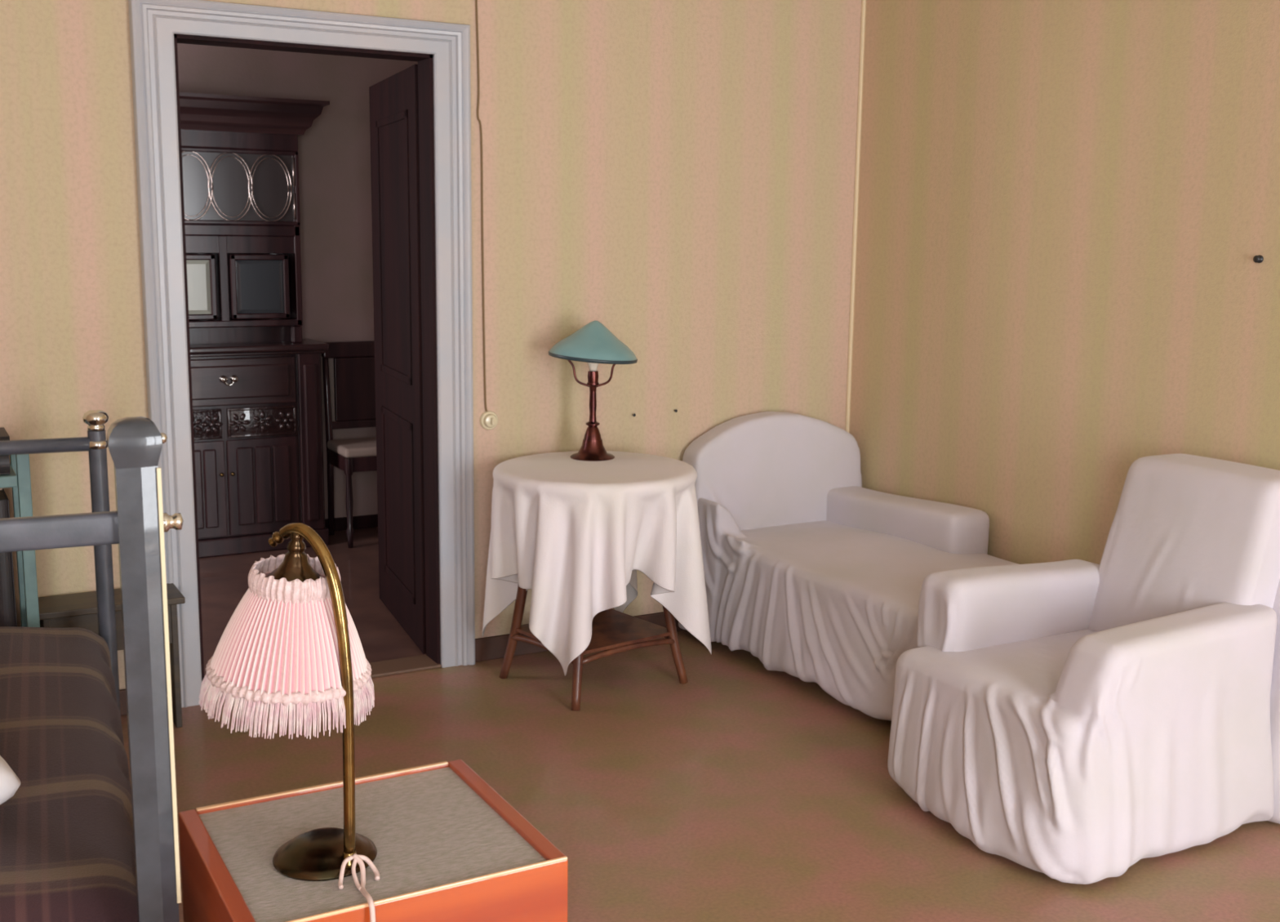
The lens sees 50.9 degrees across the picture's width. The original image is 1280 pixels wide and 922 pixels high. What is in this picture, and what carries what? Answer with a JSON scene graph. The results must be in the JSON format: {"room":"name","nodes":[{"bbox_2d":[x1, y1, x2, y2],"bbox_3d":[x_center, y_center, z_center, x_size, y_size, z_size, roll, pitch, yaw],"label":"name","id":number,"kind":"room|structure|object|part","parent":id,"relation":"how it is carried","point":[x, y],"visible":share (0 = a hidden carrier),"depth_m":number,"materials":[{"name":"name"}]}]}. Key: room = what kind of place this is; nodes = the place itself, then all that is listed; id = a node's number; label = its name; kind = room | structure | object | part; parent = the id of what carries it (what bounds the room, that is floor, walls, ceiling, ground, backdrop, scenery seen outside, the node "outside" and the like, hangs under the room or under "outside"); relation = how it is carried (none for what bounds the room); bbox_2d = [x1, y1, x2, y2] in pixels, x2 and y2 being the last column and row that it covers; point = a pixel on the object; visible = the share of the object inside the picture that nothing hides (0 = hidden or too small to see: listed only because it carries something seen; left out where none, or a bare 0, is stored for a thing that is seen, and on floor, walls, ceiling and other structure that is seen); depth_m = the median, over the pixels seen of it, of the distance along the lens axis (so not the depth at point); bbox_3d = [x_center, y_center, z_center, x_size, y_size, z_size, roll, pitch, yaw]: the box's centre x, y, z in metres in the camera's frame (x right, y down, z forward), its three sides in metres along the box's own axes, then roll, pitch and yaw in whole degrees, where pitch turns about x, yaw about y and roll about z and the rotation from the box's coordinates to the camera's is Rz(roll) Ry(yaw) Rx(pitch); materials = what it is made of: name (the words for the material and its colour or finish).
{"room":"bedroom","nodes":[
{"label":"bedroom","id":0,"kind":"room"},
{"bbox_2d":[177,43,417,518],"bbox_3d":[-2.760,-0.994,6.640,3.800,2.950,0.100,-5,11,-29],"label":"wall","id":1,"kind":"structure","parent":0,"point":[334,153],"depth_m":7.14,"materials":[{"name":"paint"}]},
{"bbox_2d":[324,514,377,530],"bbox_3d":[-2.749,0.435,6.827,3.800,0.070,0.020,-5,11,-29],"label":"baseboard","id":2,"kind":"structure","parent":1,"relation":"attached to","point":[371,520],"depth_m":7.46,"materials":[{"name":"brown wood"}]},
{"bbox_2d":[0,0,862,688],"bbox_3d":[-1.362,-0.751,4.550,5.200,3.200,0.050,-5,11,-29],"label":"wall","id":3,"kind":"structure","parent":0,"point":[677,177],"depth_m":5.12,"materials":[{"name":"paper"}]},
{"bbox_2d":[128,0,475,707],"bbox_3d":[-1.123,-0.347,4.702,1.145,2.359,0.042,-5,11,-29],"label":"trim","id":4,"kind":"structure","parent":3,"relation":"attached to","point":[153,24],"depth_m":4.58,"materials":[{"name":"grey paint"}]},
{"bbox_2d":[173,34,440,681],"bbox_3d":[-1.162,-0.305,4.779,0.883,2.250,0.124,-5,11,-29],"label":"trim","id":5,"kind":"structure","parent":3,"relation":"attached to","point":[425,67],"depth_m":4.89,"materials":[{"name":"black wood"}]},
{"bbox_2d":[217,653,441,701],"bbox_3d":[-1.175,0.799,4.962,0.883,0.012,0.150,-5,11,-29],"label":"threshold","id":6,"kind":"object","parent":3,"relation":"attached to","point":[421,662],"depth_m":5.09,"materials":[{"name":"brown wood"}]},
{"bbox_2d":[368,64,426,653],"bbox_3d":[-0.951,-0.412,5.455,0.099,2.218,0.860,-3,10,-22],"label":"door","id":7,"kind":"structure","parent":3,"relation":"in","point":[393,100],"depth_m":5.36,"materials":[{"name":"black wood"}]},
{"bbox_3d":[-0.965,-0.417,5.427,0.052,1.900,0.580,-3,10,-22],"label":"panel moulding","id":8,"kind":"part","parent":7,"relation":"part of","materials":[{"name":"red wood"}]},
{"bbox_2d":[119,611,686,715],"bbox_3d":[-1.365,0.788,4.779,5.200,0.090,0.018,-5,11,-29],"label":"baseboard","id":9,"kind":"structure","parent":3,"relation":"attached to","point":[491,647],"depth_m":5.22,"materials":[{"name":"brown wood"}]},
{"bbox_2d":[475,0,488,411],"bbox_3d":[-0.576,-1.282,4.864,0.044,2.236,0.007,-5,11,-29],"label":"wire","id":10,"kind":"object","parent":3,"relation":"attached to","point":[476,1],"visible":1,"depth_m":4.92,"materials":[{"name":"brown"}]},
{"bbox_2d":[480,410,497,429],"bbox_3d":[-0.560,-0.150,5.051,0.072,0.072,0.046,-5,11,-29],"label":"wall switch","id":11,"kind":"object","parent":3,"relation":"attached to","point":[488,420],"visible":1,"depth_m":5.05,"materials":[{"name":"beige plastic"}]},
{"bbox_3d":[-0.553,-0.148,5.039,0.008,0.026,0.018,-5,11,-29],"label":"lever","id":12,"kind":"part","parent":11,"relation":"part of","materials":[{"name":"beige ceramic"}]},
{"bbox_2d":[845,0,866,432],"bbox_3d":[0.921,-0.927,5.770,0.018,3.200,0.018,-5,11,-29],"label":"trim","id":13,"kind":"structure","parent":3,"relation":"attached to","point":[864,2],"depth_m":5.74,"materials":[{"name":"beige"}]},
{"bbox_2d":[120,526,1279,921],"bbox_3d":[-0.409,1.179,3.097,5.500,0.100,9.140,-5,11,-29],"label":"floor","id":14,"kind":"structure","parent":0,"point":[740,790],"depth_m":4.05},
{"bbox_2d":[0,453,39,626],"bbox_3d":[-2.188,0.456,4.052,0.668,0.965,0.270,-5,11,-29],"label":"shelf","id":15,"kind":"object","parent":14,"relation":"on","point":[19,478],"visible":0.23,"depth_m":4.07,"materials":[{"name":"teal paint"}]},
{"bbox_2d":[0,454,10,474],"bbox_3d":[-2.078,0.003,4.027,0.330,0.062,0.222,-5,11,-29],"label":"book","id":16,"kind":"object","parent":15,"relation":"on","point":[4,460],"visible":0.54,"depth_m":4.01,"materials":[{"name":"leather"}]},
{"bbox_2d":[0,426,9,440],"bbox_3d":[-2.051,-0.055,4.032,0.280,0.050,0.212,-5,11,-29],"label":"book","id":17,"kind":"object","parent":16,"relation":"on","point":[4,435],"visible":0.48,"depth_m":4.03,"materials":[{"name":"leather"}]},
{"bbox_2d":[0,488,17,626],"bbox_3d":[-1.975,0.448,4.175,0.055,0.700,0.202,-5,11,-29],"label":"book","id":18,"kind":"object","parent":15,"relation":"on","point":[7,596],"visible":0.5,"depth_m":4.08,"materials":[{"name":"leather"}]},
{"bbox_3d":[-1.970,0.416,4.307,0.035,0.965,0.030,-5,11,-29],"label":"post","id":19,"kind":"part","parent":15,"relation":"part of","materials":[{"name":"teal paint"}]},
{"bbox_3d":[-1.853,0.452,4.100,0.035,0.965,0.030,-5,11,-29],"label":"post","id":20,"kind":"part","parent":15,"relation":"part of","materials":[{"name":"teal paint"}]},
{"bbox_2d":[0,409,183,921],"bbox_3d":[-1.623,0.461,2.962,1.036,1.332,2.004,-3,10,-24],"label":"bed","id":21,"kind":"object","parent":14,"relation":"on","point":[139,523],"visible":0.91,"depth_m":2.21,"materials":[{"name":"grey metal"}]},
{"bbox_3d":[-2.009,-0.026,3.775,0.900,0.041,0.042,-3,10,-24],"label":"foot rail","id":22,"kind":"part","parent":21,"relation":"part of","materials":[{"name":"metal"}]},
{"bbox_3d":[-1.226,0.131,2.012,0.852,0.052,0.028,-3,10,-24],"label":"head rail","id":23,"kind":"part","parent":21,"relation":"part of","materials":[{"name":"metal"}]},
{"bbox_2d":[0,626,137,921],"bbox_3d":[-1.630,0.789,3.022,0.920,0.396,1.857,-3,10,-23],"label":"blanket","id":24,"kind":"object","parent":21,"relation":"on","point":[67,853],"visible":0.9,"depth_m":2.77,"materials":[{"name":"red fabric"}]},
{"bbox_2d":[0,755,20,804],"bbox_3d":[-1.439,0.607,2.457,0.513,0.158,0.381,-8,13,-42],"label":"pillow","id":25,"kind":"object","parent":24,"relation":"on","point":[10,782],"visible":1,"depth_m":2.48,"materials":[{"name":"white fabric"}]},
{"bbox_3d":[-1.596,-0.120,3.944,0.072,0.061,0.072,-5,11,-29],"label":"post knob","id":26,"kind":"part","parent":21,"relation":"part of","materials":[{"name":"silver metal"}]},
{"bbox_3d":[-1.603,0.425,4.036,0.050,1.045,0.050,-5,11,-29],"label":"foot post","id":27,"kind":"part","parent":21,"relation":"part of","materials":[{"name":"metal"}]},
{"bbox_3d":[-0.824,0.610,2.276,0.069,1.285,0.061,-5,11,-29],"label":"head post","id":28,"kind":"part","parent":21,"relation":"part of","materials":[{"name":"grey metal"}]},
{"bbox_3d":[-0.775,0.100,2.219,0.039,0.032,0.032,-5,11,-29],"label":"rail knob","id":29,"kind":"part","parent":21,"relation":"part of","materials":[{"name":"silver metal"}]},
{"bbox_2d":[38,582,185,727],"bbox_3d":[-1.732,0.664,4.410,0.442,0.447,0.210,-5,11,-29],"label":"bench","id":30,"kind":"object","parent":14,"relation":"on","point":[79,610],"visible":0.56,"depth_m":4.33,"materials":[{"name":"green wood"}]},
{"bbox_3d":[-1.905,0.688,4.322,0.020,0.425,0.190,-5,11,-29],"label":"panel","id":31,"kind":"part","parent":30,"relation":"part of","materials":[{"name":"brown wood"}]},
{"bbox_3d":[-1.571,0.661,4.506,0.020,0.425,0.190,-5,11,-29],"label":"panel","id":32,"kind":"part","parent":30,"relation":"part of","materials":[{"name":"grey wood"}]},
{"bbox_2d":[179,92,329,558],"bbox_3d":[-2.099,-0.656,6.758,1.030,2.262,0.430,-5,11,-29],"label":"sideboard","id":33,"kind":"object","parent":14,"relation":"on","point":[256,382],"visible":0.69,"depth_m":6.73,"materials":[{"name":"brown wood"}]},
{"bbox_3d":[-2.215,-0.850,6.580,0.219,0.264,0.008,-5,11,-29],"label":"pane","id":34,"kind":"part","parent":33,"relation":"part of","materials":[{"name":"clear glass"}]},
{"bbox_3d":[-2.216,-0.851,6.583,0.275,0.320,0.028,-5,11,-29],"label":"glazed door","id":35,"kind":"part","parent":33,"relation":"part of","materials":[{"name":"brown wood"}]},
{"bbox_3d":[-2.215,-0.177,6.648,0.296,0.150,0.044,-5,11,-29],"label":"carved panel","id":36,"kind":"part","parent":33,"relation":"part of","materials":[{"name":"black wood"}]},
{"bbox_3d":[-2.219,0.147,6.711,0.291,0.490,0.050,-5,11,-29],"label":"cabinet door","id":37,"kind":"part","parent":33,"relation":"part of","materials":[{"name":"brown wood"}]},
{"bbox_3d":[-2.037,-0.397,6.669,0.086,0.052,0.037,-5,11,-29],"label":"drawer pull","id":38,"kind":"part","parent":33,"relation":"part of","materials":[{"name":"silver metal"}]},
{"bbox_3d":[-2.048,-1.345,6.595,0.710,0.325,0.006,-5,11,-29],"label":"pane","id":39,"kind":"part","parent":33,"relation":"part of","materials":[{"name":"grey glass"}]},
{"bbox_3d":[-2.046,-1.344,6.593,0.750,0.365,0.028,-5,11,-29],"label":"glazed door","id":40,"kind":"part","parent":33,"relation":"part of","materials":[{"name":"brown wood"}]},
{"bbox_3d":[-2.052,-0.396,6.709,0.660,0.235,0.050,-5,11,-29],"label":"drawer","id":41,"kind":"part","parent":33,"relation":"part of","materials":[{"name":"brown wood"}]},
{"bbox_3d":[-2.086,-1.692,6.583,1.030,0.162,0.430,-5,11,-29],"label":"cornice","id":42,"kind":"part","parent":33,"relation":"part of","materials":[{"name":"brown wood"}]},
{"bbox_2d":[190,338,328,357],"bbox_3d":[-2.115,-0.568,6.800,1.000,0.050,0.369,-5,11,-29],"label":"countertop","id":43,"kind":"structure","parent":33,"relation":"on","point":[308,345],"depth_m":6.74,"materials":[{"name":"brown wood"}]},
{"bbox_3d":[-1.908,-0.875,6.753,0.290,0.320,0.028,-5,11,-29],"label":"glazed door","id":44,"kind":"part","parent":33,"relation":"part of","materials":[{"name":"brown wood"}]},
{"bbox_3d":[-1.906,-0.875,6.749,0.234,0.264,0.008,-5,11,-29],"label":"pane","id":45,"kind":"part","parent":33,"relation":"part of","materials":[{"name":"clear glass"}]},
{"bbox_3d":[-1.914,-0.201,6.814,0.345,0.150,0.044,-5,11,-29],"label":"carved panel","id":46,"kind":"part","parent":33,"relation":"part of","materials":[{"name":"black wood"}]},
{"bbox_3d":[-1.926,0.124,6.872,0.351,0.490,0.050,-5,11,-29],"label":"cabinet door","id":47,"kind":"part","parent":33,"relation":"part of","materials":[{"name":"brown wood"}]},
{"bbox_2d":[198,522,379,921],"bbox_3d":[-0.447,0.691,2.263,0.719,1.152,0.297,8,12,36],"label":"bedside lamp","id":48,"kind":"object","parent":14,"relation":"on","point":[292,637],"visible":1,"depth_m":2.24,"materials":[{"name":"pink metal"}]},
{"bbox_3d":[-0.606,0.285,2.318,0.267,0.178,0.266,-5,11,-29],"label":"lamp shade","id":49,"kind":"part","parent":48,"relation":"part of","materials":[{"name":"pink fabric"}]},
{"bbox_2d":[265,532,321,582],"bbox_3d":[-0.591,0.172,2.291,0.122,0.113,0.121,-5,11,-29],"label":"socket","id":50,"kind":"object","parent":48,"relation":"attached to","point":[295,566],"depth_m":2.27,"materials":[{"name":"gold metal"}]},
{"bbox_3d":[-0.549,0.390,2.300,0.151,0.573,0.021,6,11,30],"label":"arm","id":51,"kind":"part","parent":48,"relation":"part of","materials":[{"name":"gold metal"}]},
{"bbox_3d":[-0.305,0.985,2.234,0.445,0.586,0.121,4,10,18],"label":"cord","id":52,"kind":"part","parent":48,"relation":"part of","materials":[{"name":"pink fabric"}]},
{"bbox_2d":[321,340,377,547],"bbox_3d":[-1.437,-0.103,7.189,0.413,1.046,0.418,-5,11,-29],"label":"chair","id":53,"kind":"object","parent":14,"relation":"on","point":[354,386],"visible":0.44,"depth_m":7.22,"materials":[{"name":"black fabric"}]},
{"bbox_3d":[-1.678,-0.109,7.246,0.038,1.032,0.084,-5,11,-29],"label":"leg","id":54,"kind":"part","parent":53,"relation":"part of","materials":[{"name":"brown wood"}]},
{"bbox_3d":[-1.510,0.219,6.988,0.048,0.474,0.047,-5,11,-29],"label":"leg","id":55,"kind":"part","parent":53,"relation":"part of","materials":[{"name":"brown wood"}]},
{"bbox_3d":[-1.518,-0.415,7.290,0.405,0.465,0.060,-5,11,-29],"label":"backrest","id":56,"kind":"part","parent":53,"relation":"part of","materials":[{"name":"brown wood"}]},
{"bbox_3d":[-1.423,-0.076,7.166,0.405,0.050,0.350,-5,11,-29],"label":"seat","id":57,"kind":"part","parent":53,"relation":"part of","materials":[{"name":"beige fabric"}]},
{"bbox_3d":[-1.427,-0.016,7.183,0.395,0.076,0.355,-5,11,-29],"label":"seat frame","id":58,"kind":"part","parent":53,"relation":"part of","materials":[{"name":"brown wood"}]},
{"bbox_2d":[178,759,568,921],"bbox_3d":[-0.493,0.952,2.480,0.568,0.551,0.545,-5,11,-29],"label":"nightstand","id":59,"kind":"object","parent":14,"relation":"on","point":[450,847],"visible":0.99,"depth_m":2.39,"materials":[{"name":"orange wood"}]},
{"bbox_3d":[-0.736,0.889,2.355,0.032,0.390,0.503,-5,11,-29],"label":"panel","id":60,"kind":"part","parent":59,"relation":"part of","materials":[{"name":"orange wood"}]},
{"bbox_3d":[-0.621,0.835,2.696,0.504,0.388,0.012,-5,11,-29],"label":"panel","id":61,"kind":"part","parent":59,"relation":"part of","materials":[{"name":"orange wood"}]},
{"bbox_3d":[-0.497,0.874,2.477,0.568,0.386,0.496,-5,11,-29],"label":"frame","id":62,"kind":"part","parent":59,"relation":"part of","materials":[{"name":"orange wood"}]},
{"bbox_3d":[-0.267,0.852,2.613,0.032,0.390,0.503,-5,11,-29],"label":"panel","id":63,"kind":"part","parent":59,"relation":"part of","materials":[{"name":"orange wood"}]},
{"bbox_2d":[499,584,688,710],"bbox_3d":[-0.168,0.423,4.924,0.720,0.799,0.720,-5,11,-29],"label":"round table","id":64,"kind":"object","parent":14,"relation":"on","point":[611,628],"visible":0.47,"depth_m":4.93,"materials":[{"name":"brown wood"}]},
{"bbox_3d":[-0.436,0.431,4.935,0.166,0.773,0.046,1,10,-1],"label":"leg","id":65,"kind":"part","parent":64,"relation":"part of","materials":[{"name":"brown wood"}]},
{"bbox_3d":[-0.205,0.478,4.673,0.047,0.773,0.162,2,10,5],"label":"leg","id":66,"kind":"part","parent":64,"relation":"part of","materials":[{"name":"brown wood"}]},
{"bbox_2d":[515,608,670,654],"bbox_3d":[-0.171,0.625,4.959,0.453,0.012,0.396,-7,12,-38],"label":"shelf","id":67,"kind":"object","parent":64,"relation":"attached to","point":[611,628],"depth_m":4.91,"materials":[{"name":"brown wood"}]},
{"bbox_2d":[482,450,711,675],"bbox_3d":[-0.157,0.349,4.910,0.769,0.672,0.771,-5,11,-29],"label":"tablecloth","id":68,"kind":"object","parent":64,"relation":"on","point":[577,534],"visible":0.99,"depth_m":4.62,"materials":[{"name":"white fabric"}]},
{"bbox_2d":[548,320,637,461],"bbox_3d":[-0.175,-0.265,5.008,0.331,0.516,0.332,-5,11,-29],"label":"table lamp","id":69,"kind":"object","parent":68,"relation":"on","point":[593,344],"visible":1,"depth_m":4.93,"materials":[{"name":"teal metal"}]},
{"bbox_3d":[-0.239,-0.344,4.995,0.108,0.139,0.008,1,10,0],"label":"shade arm","id":70,"kind":"part","parent":69,"relation":"part of","materials":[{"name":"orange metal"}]},
{"bbox_3d":[-0.176,-0.186,5.022,0.068,0.215,0.068,-5,11,-29],"label":"stem","id":71,"kind":"part","parent":69,"relation":"part of","materials":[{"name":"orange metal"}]},
{"bbox_2d":[587,370,598,382],"bbox_3d":[-0.174,-0.313,5.000,0.042,0.047,0.042,-5,11,-29],"label":"socket","id":72,"kind":"object","parent":69,"relation":"attached to","point":[593,375],"depth_m":4.98,"materials":[{"name":"orange metal"}]},
{"bbox_3d":[-0.173,-0.447,4.978,0.327,0.146,0.328,-5,11,-29],"label":"lamp shade","id":73,"kind":"part","parent":69,"relation":"part of","materials":[{"name":"teal ceramic"}]},
{"bbox_3d":[-0.173,-0.379,4.989,0.060,0.092,0.060,-5,11,-29],"label":"bulb","id":74,"kind":"part","parent":69,"relation":"part of","materials":[{"name":"white glass"}]},
{"bbox_3d":[-0.109,-0.343,4.995,0.108,0.139,0.008,1,10,0],"label":"shade arm","id":75,"kind":"part","parent":69,"relation":"part of","materials":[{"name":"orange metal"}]},
{"bbox_3d":[0.099,0.440,4.919,0.165,0.773,0.046,1,10,-1],"label":"leg","id":76,"kind":"part","parent":64,"relation":"part of","materials":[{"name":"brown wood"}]},
{"bbox_2d":[678,411,1017,720],"bbox_3d":[0.909,0.359,5.040,0.873,0.907,1.598,-5,11,-29],"label":"chaise longue","id":77,"kind":"object","parent":14,"relation":"on","point":[811,571],"visible":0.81,"depth_m":5.16,"materials":[{"name":"white fabric"}]},
{"bbox_3d":[0.568,0.241,5.666,0.853,0.890,0.154,-5,11,-29],"label":"backrest","id":78,"kind":"part","parent":77,"relation":"part of","materials":[{"name":"white fabric"}]},
{"bbox_3d":[1.051,0.426,5.480,0.205,0.595,0.848,-5,11,-29],"label":"armrest","id":79,"kind":"part","parent":77,"relation":"part of","materials":[{"name":"white fabric"}]},
{"bbox_2d":[887,453,1279,884],"bbox_3d":[1.351,0.521,3.892,1.159,0.979,0.831,-5,11,-29],"label":"armchair","id":80,"kind":"object","parent":14,"relation":"on","point":[1074,721],"visible":1,"depth_m":3.69,"materials":[{"name":"white fabric"}]},
{"bbox_3d":[1.160,0.629,4.179,0.685,0.629,0.180,-5,11,-29],"label":"armrest","id":81,"kind":"part","parent":80,"relation":"part of","materials":[{"name":"white fabric"}]},
{"bbox_3d":[1.235,0.790,3.858,0.881,0.441,0.803,-5,11,-29],"label":"seat","id":82,"kind":"part","parent":80,"relation":"part of","materials":[{"name":"white fabric"}]},
{"bbox_3d":[1.427,0.519,3.632,0.723,0.191,0.177,-5,11,-29],"label":"armrest","id":83,"kind":"part","parent":80,"relation":"part of","materials":[{"name":"white fabric"}]},
{"bbox_3d":[1.666,0.349,4.040,0.379,0.681,0.550,-5,11,-29],"label":"backrest","id":84,"kind":"part","parent":80,"relation":"part of","materials":[{"name":"white fabric"}]},
{"bbox_2d":[848,0,1279,564],"bbox_3d":[2.494,-0.465,3.145,0.150,3.200,6.400,-5,11,-29],"label":"wall","id":85,"kind":"structure","parent":0,"point":[1066,208],"depth_m":4.78,"materials":[{"name":"paper"}]},
{"bbox_2d":[1253,254,1263,262],"bbox_3d":[1.873,-0.612,4.075,0.021,0.024,0.023,-5,11,-29],"label":"wall hook","id":86,"kind":"object","parent":85,"relation":"attached to","point":[1259,259],"visible":1,"depth_m":4.07,"materials":[{"name":"black metal"}]}
]}

